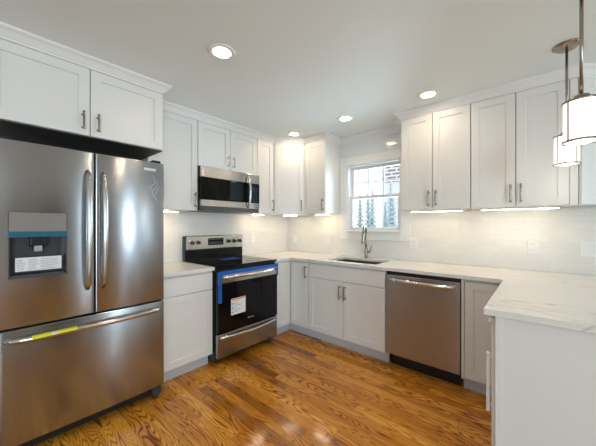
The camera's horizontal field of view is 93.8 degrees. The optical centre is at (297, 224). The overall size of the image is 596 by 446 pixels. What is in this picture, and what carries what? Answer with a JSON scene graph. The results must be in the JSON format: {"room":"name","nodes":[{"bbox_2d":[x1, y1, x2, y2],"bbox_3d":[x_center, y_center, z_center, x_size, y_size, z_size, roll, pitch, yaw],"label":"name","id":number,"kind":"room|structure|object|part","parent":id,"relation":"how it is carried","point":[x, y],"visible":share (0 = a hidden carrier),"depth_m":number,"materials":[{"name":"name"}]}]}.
{"room":"kitchen","nodes":[
{"label":"kitchen","id":0,"kind":"room"},
{"bbox_2d":[34,329,490,445],"bbox_3d":[0.325,1.360,-0.624,7.390,0.120,6.985,0,0,41],"label":"floor","id":1,"kind":"structure","parent":0,"point":[294,388],"depth_m":1.99,"materials":[{"name":"brown wood"}]},
{"bbox_2d":[0,135,163,445],"bbox_3d":[-1.526,0.409,1.978,0.782,1.782,0.864,0,0,41],"label":"refrigerator","id":2,"kind":"object","parent":1,"relation":"on","point":[82,233],"visible":1,"depth_m":1.69,"materials":[{"name":"grey metal"}]},
{"bbox_3d":[-1.463,-0.015,1.577,0.015,0.107,0.240,0,0,41],"label":"dispenser panel","id":3,"kind":"part","parent":2,"relation":"part of","materials":[{"name":"grey"}]},
{"bbox_3d":[-1.462,0.051,1.635,0.087,1.015,0.430,0,0,41],"label":"door","id":4,"kind":"part","parent":2,"relation":"part of","materials":[{"name":"silver metal"}]},
{"bbox_3d":[-1.264,0.620,1.750,0.086,0.032,0.818,0,0,41],"label":"handle","id":5,"kind":"part","parent":2,"relation":"part of","materials":[{"name":"grey metal"}]},
{"bbox_3d":[-1.320,0.883,1.798,0.087,0.630,0.864,0,0,41],"label":"freezer drawer","id":6,"kind":"part","parent":2,"relation":"part of","materials":[{"name":"silver metal"}]},
{"bbox_3d":[-1.291,0.033,1.722,0.081,0.748,0.030,0,0,41],"label":"handle","id":7,"kind":"part","parent":2,"relation":"part of","materials":[{"name":"grey metal"}]},
{"bbox_3d":[-1.237,0.033,1.784,0.081,0.748,0.030,0,0,41],"label":"handle","id":8,"kind":"part","parent":2,"relation":"part of","materials":[{"name":"grey metal"}]},
{"bbox_3d":[-1.177,0.051,1.963,0.087,1.015,0.428,0,0,41],"label":"door","id":9,"kind":"part","parent":2,"relation":"part of","materials":[{"name":"silver metal"}]},
{"bbox_2d":[162,271,211,381],"bbox_3d":[-1.155,0.859,2.586,0.600,0.882,0.453,0,0,41],"label":"base cabinet","id":10,"kind":"object","parent":1,"relation":"on","point":[187,299],"visible":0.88,"depth_m":2.38,"materials":[{"name":"white paint"}]},
{"bbox_3d":[-0.936,0.509,2.396,0.018,0.150,0.445,0,0,41],"label":"drawer","id":11,"kind":"part","parent":10,"relation":"part of","materials":[{"name":"white paint"}]},
{"bbox_2d":[164,261,214,276],"bbox_3d":[-1.151,0.401,2.581,0.635,0.030,0.459,0,0,41],"label":"countertop","id":12,"kind":"structure","parent":10,"relation":"on","point":[171,268],"depth_m":2.47,"materials":[{"name":"white stone"}]},
{"bbox_2d":[182,234,277,363],"bbox_3d":[-0.705,0.710,3.010,0.734,1.180,0.766,0,0,41],"label":"electric range","id":13,"kind":"object","parent":1,"relation":"on","point":[244,288],"visible":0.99,"depth_m":2.83,"materials":[{"name":"black glass"}]},
{"bbox_3d":[-0.947,0.327,3.221,0.009,0.097,0.724,0,0,41],"label":"backguard panel","id":14,"kind":"part","parent":13,"relation":"part of","materials":[{"name":"black glass"}]},
{"bbox_3d":[-0.940,0.197,3.226,0.014,0.146,0.736,0,0,41],"label":"control panel","id":15,"kind":"part","parent":13,"relation":"part of","materials":[{"name":"silver metal"}]},
{"bbox_2d":[184,255,276,268],"bbox_3d":[-0.720,0.393,3.024,0.613,0.022,0.766,0,0,41],"label":"cooktop","id":16,"kind":"object","parent":13,"relation":"in","point":[219,261],"depth_m":2.95,"materials":[{"name":"black glass"}]},
{"bbox_3d":[-0.492,0.713,2.825,0.043,0.569,0.752,0,0,41],"label":"oven door","id":17,"kind":"part","parent":13,"relation":"part of","materials":[{"name":"black glass"}]},
{"bbox_3d":[-0.494,1.116,2.827,0.038,0.218,0.752,0,0,41],"label":"drawer","id":18,"kind":"part","parent":13,"relation":"part of","materials":[{"name":"silver metal"}]},
{"bbox_3d":[-0.468,1.044,2.804,0.052,0.043,0.710,0,0,41],"label":"handle","id":19,"kind":"part","parent":13,"relation":"part of","materials":[{"name":"silver metal"}]},
{"bbox_3d":[-0.454,0.485,2.792,0.067,0.030,0.684,0,0,41],"label":"handle","id":20,"kind":"part","parent":13,"relation":"part of","materials":[{"name":"silver metal"}]},
{"bbox_3d":[-0.474,0.486,2.810,0.005,0.108,0.756,0,0,41],"label":"door trim","id":21,"kind":"part","parent":13,"relation":"part of","materials":[{"name":"silver metal"}]},
{"bbox_2d":[275,260,312,336],"bbox_3d":[-0.107,0.859,3.586,0.879,0.882,0.871,0,0,41],"label":"base cabinet","id":22,"kind":"object","parent":1,"relation":"on","point":[293,275],"visible":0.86,"depth_m":3.28,"materials":[{"name":"white paint"}]},
{"bbox_3d":[-0.185,0.808,3.259,0.018,0.748,0.256,0,0,41],"label":"door","id":23,"kind":"part","parent":22,"relation":"part of","materials":[{"name":"white paint"}]},
{"bbox_3d":[0.019,0.808,3.270,0.264,0.748,0.018,0,0,41],"label":"door","id":24,"kind":"part","parent":22,"relation":"part of","materials":[{"name":"white paint"}]},
{"bbox_2d":[245,251,595,333],"bbox_3d":[0.921,0.401,2.261,4.180,0.030,1.530,0,0,41],"label":"countertop","id":25,"kind":"structure","parent":22,"relation":"on","point":[561,300],"depth_m":1.78,"materials":[{"name":"white stone"}]},
{"bbox_2d":[336,259,379,264],"bbox_3d":[0.658,0.511,3.053,0.609,0.189,0.404,0,0,41],"label":"sink","id":26,"kind":"object","parent":25,"relation":"in","point":[345,260],"visible":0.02,"depth_m":3.26,"materials":[{"name":"silver metal"}]},
{"bbox_2d":[361,225,371,257],"bbox_3d":[0.771,0.194,3.195,0.110,0.383,0.199,0,0,41],"label":"kitchen faucet","id":27,"kind":"object","parent":25,"relation":"on","point":[364,235],"visible":1,"depth_m":3.24,"materials":[{"name":"silver metal"}]},
{"bbox_3d":[0.766,0.139,3.202,0.026,0.273,0.174,0,0,25],"label":"spout","id":28,"kind":"part","parent":27,"relation":"part of","materials":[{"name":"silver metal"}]},
{"bbox_2d":[309,262,389,361],"bbox_3d":[0.646,0.859,3.084,0.913,0.882,0.638,0,0,41],"label":"base cabinet","id":29,"kind":"object","parent":1,"relation":"on","point":[347,305],"visible":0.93,"depth_m":2.83,"materials":[{"name":"white paint"}]},
{"bbox_3d":[0.296,0.887,3.029,0.449,0.590,0.018,0,0,41],"label":"door","id":30,"kind":"part","parent":29,"relation":"part of","materials":[{"name":"white paint"}]},
{"bbox_3d":[0.468,0.509,2.879,0.905,0.150,0.018,0,0,41],"label":"drawer","id":31,"kind":"part","parent":29,"relation":"part of","materials":[{"name":"white paint"}]},
{"bbox_3d":[0.639,0.887,2.730,0.449,0.590,0.018,0,0,41],"label":"door","id":32,"kind":"part","parent":29,"relation":"part of","materials":[{"name":"white paint"}]},
{"bbox_2d":[386,271,460,384],"bbox_3d":[1.212,0.861,2.570,0.600,0.874,0.650,0,0,41],"label":"dishwasher","id":33,"kind":"object","parent":1,"relation":"on","point":[423,312],"visible":0.96,"depth_m":2.34,"materials":[{"name":"grey metal"}]},
{"bbox_3d":[1.019,0.494,2.348,0.547,0.031,0.062,0,0,41],"label":"handle","id":34,"kind":"part","parent":33,"relation":"part of","materials":[{"name":"silver metal"}]},
{"bbox_2d":[461,279,500,394],"bbox_3d":[1.574,0.859,2.302,0.284,0.882,0.599,0,0,41],"label":"base cabinet","id":35,"kind":"object","parent":1,"relation":"on","point":[475,325],"visible":0.57,"depth_m":2.12,"materials":[{"name":"white paint"}]},
{"bbox_2d":[486,316,595,445],"bbox_3d":[1.621,0.859,1.256,1.192,0.883,0.894,0,0,41],"label":"base cabinet","id":36,"kind":"object","parent":1,"relation":"on","point":[541,379],"visible":0.8,"depth_m":1.18,"materials":[{"name":"white paint"}]},
{"bbox_3d":[0.918,0.750,1.338,0.023,0.280,0.020,0,0,41],"label":"handle","id":37,"kind":"part","parent":36,"relation":"part of","materials":[{"name":"silver metal"}]},
{"bbox_3d":[1.057,0.808,1.467,0.018,0.748,0.431,0,0,41],"label":"door","id":38,"kind":"part","parent":36,"relation":"part of","materials":[{"name":"white paint"}]},
{"bbox_2d":[0,0,595,137],"bbox_3d":[0.325,-1.175,-0.624,7.390,0.150,6.985,0,0,41],"label":"ceiling","id":39,"kind":"structure","parent":0,"point":[301,66],"depth_m":1.74,"materials":[{"name":"white paint"}]},
{"bbox_2d":[208,43,235,59],"bbox_3d":[-0.484,-1.119,1.775,0.174,0.051,0.174,0,0,41],"label":"recessed light","id":40,"kind":"object","parent":39,"relation":"in","point":[220,51],"visible":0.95,"depth_m":1.77,"materials":[{"name":"white plastic"}]},
{"bbox_2d":[287,132,300,136],"bbox_3d":[-0.048,-1.119,3.375,0.174,0.051,0.174,0,0,41],"label":"recessed light","id":41,"kind":"object","parent":39,"relation":"in","point":[293,134],"visible":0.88,"depth_m":3.38,"materials":[{"name":"white plastic"}]},
{"bbox_2d":[337,115,353,121],"bbox_3d":[0.491,-1.119,2.883,0.174,0.051,0.174,0,0,41],"label":"recessed light","id":42,"kind":"object","parent":39,"relation":"in","point":[345,118],"visible":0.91,"depth_m":2.89,"materials":[{"name":"white plastic"}]},
{"bbox_2d":[417,90,438,99],"bbox_3d":[1.096,-1.119,2.353,0.174,0.051,0.174,0,0,41],"label":"recessed light","id":43,"kind":"object","parent":39,"relation":"in","point":[428,94],"visible":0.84,"depth_m":2.36,"materials":[{"name":"white plastic"}]},
{"bbox_2d":[551,38,580,166],"bbox_3d":[1.647,-0.734,1.710,0.140,0.731,0.140,0,0,41],"label":"pendant lamp","id":44,"kind":"object","parent":39,"relation":"hanging from","point":[564,156],"visible":0.68,"depth_m":1.69,"materials":[{"name":"silver metal"}]},
{"bbox_3d":[1.647,-0.822,1.710,0.013,0.516,0.013,0,0,-34],"label":"rod","id":45,"kind":"part","parent":44,"relation":"part of","materials":[{"name":"silver metal"}]},
{"bbox_3d":[1.647,-0.456,1.710,0.116,0.168,0.116,0,0,41],"label":"lamp shade","id":46,"kind":"part","parent":44,"relation":"part of","materials":[{"name":"white fabric"}]},
{"bbox_2d":[561,0,595,145],"bbox_3d":[1.219,-0.728,1.199,0.140,0.743,0.140,0,0,41],"label":"pendant lamp","id":47,"kind":"object","parent":39,"relation":"hanging from","point":[579,112],"visible":1,"depth_m":1.18,"materials":[{"name":"silver metal"}]},
{"bbox_3d":[1.219,-0.444,1.199,0.116,0.168,0.116,0,0,41],"label":"lamp shade","id":48,"kind":"part","parent":47,"relation":"part of","materials":[{"name":"white fabric"}]},
{"bbox_3d":[1.219,-0.816,1.199,0.013,0.528,0.013,0,0,26],"label":"rod","id":49,"kind":"part","parent":47,"relation":"part of","materials":[{"name":"silver metal"}]},
{"bbox_2d":[288,132,595,275],"bbox_3d":[2.569,0.100,1.954,7.090,2.400,0.150,0,0,41],"label":"wall","id":50,"kind":"structure","parent":0,"point":[389,142],"depth_m":3.32,"materials":[{"name":"white"}]},
{"bbox_2d":[264,144,314,214],"bbox_3d":[-0.124,-0.586,3.786,0.598,0.892,0.598,0,0,41],"label":"upper cabinet","id":51,"kind":"object","parent":50,"relation":"attached to","point":[288,159],"visible":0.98,"depth_m":3.56,"materials":[{"name":"white paint"}]},
{"bbox_3d":[-0.109,-0.587,3.567,0.375,0.886,0.018,0,0,-4],"label":"door","id":52,"kind":"part","parent":51,"relation":"part of","materials":[{"name":"white paint"}]},
{"bbox_2d":[0,21,595,144],"bbox_3d":[2.104,-1.066,1.793,7.148,0.068,2.683,0,0,16],"label":"trim","id":53,"kind":"structure","parent":50,"relation":"attached to","point":[10,33],"depth_m":2.15,"materials":[{"name":"white paint"}]},
{"bbox_2d":[305,139,339,213],"bbox_3d":[0.306,-0.586,3.575,0.321,0.892,0.373,0,0,41],"label":"upper cabinet","id":54,"kind":"object","parent":50,"relation":"attached to","point":[322,158],"visible":0.99,"depth_m":3.47,"materials":[{"name":"white paint"}]},
{"bbox_3d":[0.216,-0.587,3.469,0.313,0.886,0.018,0,0,41],"label":"door","id":55,"kind":"part","parent":54,"relation":"part of","materials":[{"name":"white paint"}]},
{"bbox_2d":[340,149,409,241],"bbox_3d":[0.921,-0.330,3.358,0.880,1.020,0.195,0,0,41],"label":"window","id":56,"kind":"structure","parent":50,"relation":"in","point":[348,183],"depth_m":3.39,"materials":[{"name":"white paint"}]},
{"bbox_3d":[0.920,0.076,3.359,0.698,0.020,0.195,0,0,41],"label":"sill","id":57,"kind":"part","parent":56,"relation":"part of","materials":[{"name":"white paint"}]},
{"bbox_3d":[0.935,-0.331,3.375,0.678,0.818,0.151,0,0,41],"label":"frame","id":58,"kind":"part","parent":56,"relation":"part of","materials":[{"name":"white paint"}]},
{"bbox_3d":[0.927,-0.147,3.366,0.654,0.426,0.035,0,0,41],"label":"sash","id":59,"kind":"part","parent":56,"relation":"part of","materials":[{"name":"white paint"}]},
{"bbox_3d":[0.953,-0.526,3.396,0.654,0.403,0.035,0,0,41],"label":"sash","id":60,"kind":"part","parent":56,"relation":"part of","materials":[{"name":"white paint"}]},
{"bbox_2d":[401,104,474,211],"bbox_3d":[1.339,-0.586,2.676,0.593,0.892,0.373,0,0,41],"label":"upper cabinet","id":61,"kind":"object","parent":50,"relation":"attached to","point":[435,147],"visible":1,"depth_m":2.54,"materials":[{"name":"white paint"}]},
{"bbox_3d":[1.133,-0.587,2.671,0.286,0.886,0.018,0,0,41],"label":"door","id":62,"kind":"part","parent":61,"relation":"part of","materials":[{"name":"white paint"}]},
{"bbox_3d":[1.202,-0.245,2.574,0.016,0.144,0.039,0,0,41],"label":"handle","id":63,"kind":"part","parent":61,"relation":"part of","materials":[{"name":"silver metal"}]},
{"bbox_3d":[1.250,-0.245,2.533,0.016,0.144,0.039,0,0,41],"label":"handle","id":64,"kind":"part","parent":61,"relation":"part of","materials":[{"name":"silver metal"}]},
{"bbox_2d":[410,209,462,212],"bbox_3d":[1.311,-0.132,2.664,0.460,0.014,0.036,0,0,41],"label":"light","id":65,"kind":"object","parent":61,"relation":"attached to","point":[459,209],"visible":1,"depth_m":2.63,"materials":[{"name":"white plastic"}]},
{"bbox_3d":[1.358,-0.587,2.476,0.296,0.886,0.018,0,0,41],"label":"door","id":66,"kind":"part","parent":61,"relation":"part of","materials":[{"name":"white paint"}]},
{"bbox_2d":[288,207,595,275],"bbox_3d":[1.389,0.123,2.875,4.080,0.523,0.008,0,0,41],"label":"tile backsplash","id":67,"kind":"structure","parent":50,"relation":"attached to","point":[486,238],"depth_m":2.59,"materials":[{"name":"white tile"}]},
{"bbox_2d":[293,234,296,242],"bbox_3d":[-0.047,0.202,4.112,0.076,0.120,0.009,0,0,41],"label":"wall outlet","id":68,"kind":"object","parent":67,"relation":"attached to","point":[294,236],"visible":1,"depth_m":4.11,"materials":[{"name":"white plastic"}]},
{"bbox_2d":[410,237,416,248],"bbox_3d":[1.239,0.195,2.993,0.076,0.120,0.009,0,0,41],"label":"wall outlet","id":69,"kind":"object","parent":67,"relation":"attached to","point":[413,241],"visible":1,"depth_m":2.99,"materials":[{"name":"white plastic"}]},
{"bbox_2d":[527,240,538,254],"bbox_3d":[1.979,0.187,2.349,0.076,0.120,0.009,0,0,41],"label":"wall outlet","id":70,"kind":"object","parent":67,"relation":"attached to","point":[532,245],"visible":1,"depth_m":2.35,"materials":[{"name":"white plastic"}]},
{"bbox_2d":[580,241,595,256],"bbox_3d":[2.235,0.185,2.126,0.116,0.120,0.010,0,0,41],"label":"light switch","id":71,"kind":"object","parent":67,"relation":"attached to","point":[587,248],"visible":1,"depth_m":2.13,"materials":[{"name":"white plastic"}]},
{"bbox_2d":[471,78,577,209],"bbox_3d":[1.808,-0.586,2.268,0.647,0.892,0.373,0,0,41],"label":"upper cabinet","id":72,"kind":"object","parent":50,"relation":"attached to","point":[512,142],"visible":0.98,"depth_m":2.15,"materials":[{"name":"white paint"}]},
{"bbox_3d":[1.587,-0.587,2.277,0.296,0.886,0.018,0,0,41],"label":"door","id":73,"kind":"part","parent":72,"relation":"part of","materials":[{"name":"white paint"}]},
{"bbox_3d":[1.658,-0.245,2.177,0.016,0.144,0.039,0,0,41],"label":"handle","id":74,"kind":"part","parent":72,"relation":"part of","materials":[{"name":"silver metal"}]},
{"bbox_2d":[481,206,559,210],"bbox_3d":[1.779,-0.132,2.257,0.500,0.014,0.036,0,0,41],"label":"light","id":75,"kind":"object","parent":72,"relation":"attached to","point":[553,207],"visible":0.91,"depth_m":2.22,"materials":[{"name":"white plastic"}]},
{"bbox_3d":[1.706,-0.245,2.135,0.016,0.144,0.039,0,0,41],"label":"handle","id":76,"kind":"part","parent":72,"relation":"part of","materials":[{"name":"silver metal"}]},
{"bbox_3d":[1.814,-0.587,2.079,0.296,0.886,0.018,0,0,41],"label":"door","id":77,"kind":"part","parent":72,"relation":"part of","materials":[{"name":"white paint"}]},
{"bbox_2d":[575,77,595,206],"bbox_3d":[2.178,-0.586,2.069,0.429,0.892,0.234,0,0,-4],"label":"upper cabinet","id":78,"kind":"object","parent":50,"relation":"attached to","point":[586,169],"visible":0.57,"depth_m":1.94,"materials":[{"name":"white paint"}]},
{"bbox_3d":[-2.406,0.100,1.752,0.150,2.400,6.985,0,0,41],"label":"wall","id":79,"kind":"structure","parent":0,"visible":0},
{"bbox_2d":[0,38,162,159],"bbox_3d":[-1.601,-0.805,2.045,0.678,0.453,0.940,0,0,41],"label":"upper cabinet","id":80,"kind":"object","parent":79,"relation":"attached to","point":[45,99],"visible":0.99,"depth_m":1.81,"materials":[{"name":"white paint"}]},
{"bbox_3d":[-1.536,-0.809,1.675,0.018,0.441,0.464,0,0,41],"label":"door","id":81,"kind":"part","parent":80,"relation":"part of","materials":[{"name":"white paint"}]},
{"bbox_3d":[-1.614,-0.582,2.055,0.625,0.005,0.934,0,0,41],"label":"panel","id":82,"kind":"part","parent":80,"relation":"part of","materials":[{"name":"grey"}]},
{"bbox_3d":[-1.387,-0.677,1.804,0.039,0.119,0.016,0,0,41],"label":"handle","id":83,"kind":"part","parent":80,"relation":"part of","materials":[{"name":"silver metal"}]},
{"bbox_3d":[-1.333,-0.677,1.866,0.039,0.119,0.016,0,0,41],"label":"handle","id":84,"kind":"part","parent":80,"relation":"part of","materials":[{"name":"silver metal"}]},
{"bbox_3d":[-1.227,-0.809,2.031,0.018,0.441,0.466,0,0,41],"label":"door","id":85,"kind":"part","parent":80,"relation":"part of","materials":[{"name":"white paint"}]},
{"bbox_2d":[141,110,196,211],"bbox_3d":[-1.253,-0.586,2.676,0.373,0.892,0.462,0,0,41],"label":"upper cabinet","id":86,"kind":"object","parent":79,"relation":"attached to","point":[178,155],"visible":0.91,"depth_m":2.62,"materials":[{"name":"white paint"}]},
{"bbox_2d":[164,212,287,262],"bbox_3d":[-0.850,0.117,3.418,0.008,0.537,2.111,0,0,41],"label":"tile backsplash","id":87,"kind":"structure","parent":79,"relation":"attached to","point":[271,231],"depth_m":3.41,"materials":[{"name":"white tile"}]},
{"bbox_2d":[250,233,254,241],"bbox_3d":[-0.600,0.165,3.691,0.009,0.120,0.076,0,0,41],"label":"wall outlet","id":88,"kind":"object","parent":87,"relation":"attached to","point":[252,235],"visible":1,"depth_m":3.69,"materials":[{"name":"white plastic"}]},
{"bbox_2d":[197,121,256,174],"bbox_3d":[-0.850,-0.811,3.140,0.373,0.442,0.760,0,0,41],"label":"upper cabinet","id":89,"kind":"object","parent":79,"relation":"attached to","point":[217,147],"visible":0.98,"depth_m":3.00,"materials":[{"name":"white paint"}]},
{"bbox_3d":[-0.870,-0.812,2.906,0.018,0.436,0.375,0,0,41],"label":"door","id":90,"kind":"part","parent":89,"relation":"part of","materials":[{"name":"white paint"}]},
{"bbox_2d":[186,165,258,213],"bbox_3d":[-0.825,-0.364,3.117,0.432,0.444,0.758,0,0,41],"label":"microwave","id":91,"kind":"object","parent":89,"relation":"attached to","point":[218,190],"visible":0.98,"depth_m":2.96,"materials":[{"name":"silver metal"}]},
{"bbox_3d":[-0.770,-0.386,2.964,0.035,0.397,0.582,0,0,41],"label":"door","id":92,"kind":"part","parent":91,"relation":"part of","materials":[{"name":"silver metal"}]},
{"bbox_3d":[-0.770,-0.364,2.964,0.032,0.223,0.578,0,0,41],"label":"door glass","id":93,"kind":"part","parent":91,"relation":"part of","materials":[{"name":"black glass"}]},
{"bbox_3d":[-0.551,-0.380,3.152,0.065,0.380,0.028,0,0,41],"label":"handle","id":94,"kind":"part","parent":91,"relation":"part of","materials":[{"name":"grey metal"}]},
{"bbox_3d":[-0.523,-0.220,3.247,0.035,0.065,0.164,0,0,41],"label":"control trim","id":95,"kind":"part","parent":91,"relation":"part of","materials":[{"name":"silver metal"}]},
{"bbox_3d":[-0.523,-0.530,3.247,0.035,0.107,0.164,0,0,41],"label":"control trim","id":96,"kind":"part","parent":91,"relation":"part of","materials":[{"name":"silver metal"}]},
{"bbox_3d":[-0.523,-0.364,3.247,0.033,0.223,0.164,0,0,41],"label":"control panel","id":97,"kind":"part","parent":91,"relation":"part of","materials":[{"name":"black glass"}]},
{"bbox_3d":[-0.620,-0.812,3.193,0.018,0.436,0.375,0,0,41],"label":"door","id":98,"kind":"part","parent":89,"relation":"part of","materials":[{"name":"white paint"}]},
{"bbox_2d":[245,139,273,213],"bbox_3d":[-0.508,-0.586,3.533,0.373,0.892,0.274,0,0,41],"label":"upper cabinet","id":99,"kind":"object","parent":79,"relation":"attached to","point":[264,149],"visible":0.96,"depth_m":3.44,"materials":[{"name":"white paint"}]},
{"bbox_3d":[-0.405,-0.587,3.440,0.018,0.886,0.264,0,0,41],"label":"door","id":100,"kind":"part","parent":99,"relation":"part of","materials":[{"name":"white paint"}]},
{"label":"outside","id":101,"kind":"structure","parent":0,"visible":0},
{"bbox_3d":[10.569,2.000,19.758,40.000,0.200,36.315,0,0,41],"label":"ground","id":102,"kind":"structure","parent":101,"visible":0},
{"bbox_2d":[355,195,363,226],"bbox_3d":[2.337,0.348,10.436,0.711,3.104,0.622,0,0,11],"label":"spruce tree","id":103,"kind":"object","parent":102,"relation":"on","point":[359,216],"visible":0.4,"depth_m":10.39,"materials":[{"name":"green plant"}]},
{"bbox_2d":[363,193,370,226],"bbox_3d":[2.424,0.348,9.645,0.688,3.104,0.742,0,0,41],"label":"spruce tree","id":104,"kind":"object","parent":102,"relation":"on","point":[368,215],"visible":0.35,"depth_m":9.64,"materials":[{"name":"green plant"}]},
{"bbox_2d":[367,190,376,226],"bbox_3d":[2.358,0.397,8.813,0.666,3.007,0.665,0,0,41],"label":"spruce tree","id":105,"kind":"object","parent":102,"relation":"on","point":[372,217],"visible":0.35,"depth_m":8.78,"materials":[{"name":"green plant"}]},
{"bbox_2d":[382,202,387,226],"bbox_3d":[3.173,0.542,10.087,0.584,2.716,0.654,0,0,7],"label":"spruce tree","id":106,"kind":"object","parent":102,"relation":"on","point":[385,207],"visible":0.3,"depth_m":10.07,"materials":[{"name":"green plant"}]},
{"bbox_2d":[384,183,395,226],"bbox_3d":[3.138,0.251,9.391,0.798,3.298,0.752,0,0,19],"label":"spruce tree","id":107,"kind":"object","parent":102,"relation":"on","point":[390,188],"visible":0.18,"depth_m":9.32,"materials":[{"name":"green plant"}]},
{"bbox_2d":[382,165,399,226],"bbox_3d":[7.955,-1.900,15.613,5.600,7.600,4.800,0,0,41],"label":"house","id":108,"kind":"structure","parent":102,"relation":"on","point":[391,172],"depth_m":15.36,"materials":[{"name":"white"}]},
{"bbox_2d":[388,197,396,226],"bbox_3d":[2.845,0.493,8.274,0.661,2.813,0.626,0,0,41],"label":"spruce tree","id":109,"kind":"object","parent":102,"relation":"on","point":[392,221],"visible":0.32,"depth_m":8.25,"materials":[{"name":"green plant"}]}
]}

